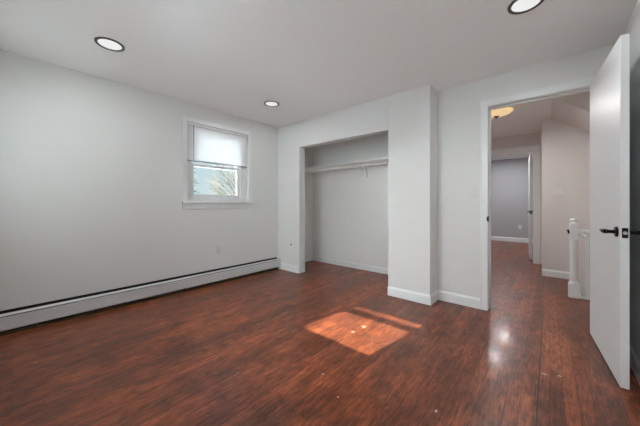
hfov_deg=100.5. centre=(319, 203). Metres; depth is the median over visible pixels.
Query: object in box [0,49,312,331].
wall
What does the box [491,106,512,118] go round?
ceiling lamp
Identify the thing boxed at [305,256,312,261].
baseboard
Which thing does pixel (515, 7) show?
recessed light
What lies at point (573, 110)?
ceiling
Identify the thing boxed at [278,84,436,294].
wall
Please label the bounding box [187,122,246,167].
window blind
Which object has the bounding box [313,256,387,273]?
baseboard
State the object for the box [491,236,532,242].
baseboard
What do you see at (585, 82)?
door frame
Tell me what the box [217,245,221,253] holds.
wall outlet
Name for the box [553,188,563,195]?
light switch
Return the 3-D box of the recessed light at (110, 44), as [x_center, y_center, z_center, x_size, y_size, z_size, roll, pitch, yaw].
[-1.665,-1.261,2.109,0.192,0.008,0.192,0,0,41]
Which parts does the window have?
sash, frame, sill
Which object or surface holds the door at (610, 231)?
attached to the door frame at (585, 82)
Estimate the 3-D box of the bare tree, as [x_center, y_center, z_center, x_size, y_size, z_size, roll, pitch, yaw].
[-4.399,0.719,15.691,5.158,7.112,3.256,0,0,-40]
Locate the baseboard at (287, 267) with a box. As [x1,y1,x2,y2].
[281,263,298,273]
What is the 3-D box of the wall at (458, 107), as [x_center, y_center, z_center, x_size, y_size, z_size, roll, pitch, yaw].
[2.372,-0.099,2.141,2.702,2.333,0.115,0,0,41]
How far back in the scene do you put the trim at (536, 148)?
4.72 m
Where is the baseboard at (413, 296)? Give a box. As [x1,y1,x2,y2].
[388,286,429,304]
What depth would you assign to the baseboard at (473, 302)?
2.82 m
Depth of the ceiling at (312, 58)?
2.11 m
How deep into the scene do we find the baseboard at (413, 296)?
2.94 m
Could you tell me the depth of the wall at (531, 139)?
4.86 m
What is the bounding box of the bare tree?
[203,164,235,194]
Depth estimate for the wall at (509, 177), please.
7.53 m
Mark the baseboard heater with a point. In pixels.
(24, 316)
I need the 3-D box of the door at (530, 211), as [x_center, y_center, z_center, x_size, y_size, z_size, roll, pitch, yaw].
[4.233,0.047,5.354,0.114,2.018,0.762,0,0,37]
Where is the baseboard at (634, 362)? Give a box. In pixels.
[630,346,639,384]
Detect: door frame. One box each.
[304,133,383,271]
[480,76,594,310]
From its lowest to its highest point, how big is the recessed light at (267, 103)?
0.008 m
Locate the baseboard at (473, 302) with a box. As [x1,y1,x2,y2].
[437,290,479,308]
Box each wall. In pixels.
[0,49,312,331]
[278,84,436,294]
[313,133,387,267]
[437,44,614,297]
[491,132,541,263]
[491,157,532,238]
[542,118,589,295]
[623,0,639,360]
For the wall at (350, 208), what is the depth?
4.46 m
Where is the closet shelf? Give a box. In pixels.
[305,157,387,177]
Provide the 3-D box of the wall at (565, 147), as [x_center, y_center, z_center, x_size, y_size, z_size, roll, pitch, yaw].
[4.302,0.702,3.715,1.835,3.933,0.954,0,0,41]
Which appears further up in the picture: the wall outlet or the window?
the window
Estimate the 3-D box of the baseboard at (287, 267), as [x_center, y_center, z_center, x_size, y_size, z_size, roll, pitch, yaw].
[-0.480,1.016,4.212,0.420,0.105,0.014,0,0,41]
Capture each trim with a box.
[491,145,540,263]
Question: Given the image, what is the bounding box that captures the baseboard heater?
[0,257,280,335]
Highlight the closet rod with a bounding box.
[305,162,387,172]
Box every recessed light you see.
[94,37,124,51]
[264,101,278,106]
[507,0,543,14]
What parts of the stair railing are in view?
newel post, handrail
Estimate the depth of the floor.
1.81 m
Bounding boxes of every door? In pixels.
[527,153,532,258]
[590,33,639,389]
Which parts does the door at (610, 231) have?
lever, latch plate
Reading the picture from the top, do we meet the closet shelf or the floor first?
the closet shelf
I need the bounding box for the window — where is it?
[182,116,252,208]
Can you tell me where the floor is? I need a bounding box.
[0,240,639,425]
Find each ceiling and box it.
[0,0,637,160]
[551,91,589,133]
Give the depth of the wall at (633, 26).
1.70 m
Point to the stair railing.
(573, 231)
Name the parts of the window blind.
rail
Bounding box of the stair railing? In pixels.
[567,218,589,299]
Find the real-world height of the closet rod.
0.031 m
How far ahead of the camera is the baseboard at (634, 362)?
1.66 m
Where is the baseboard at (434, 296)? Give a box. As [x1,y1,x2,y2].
[430,290,437,305]
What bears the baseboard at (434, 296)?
attached to the wall at (409, 117)
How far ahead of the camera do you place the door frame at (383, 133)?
4.17 m

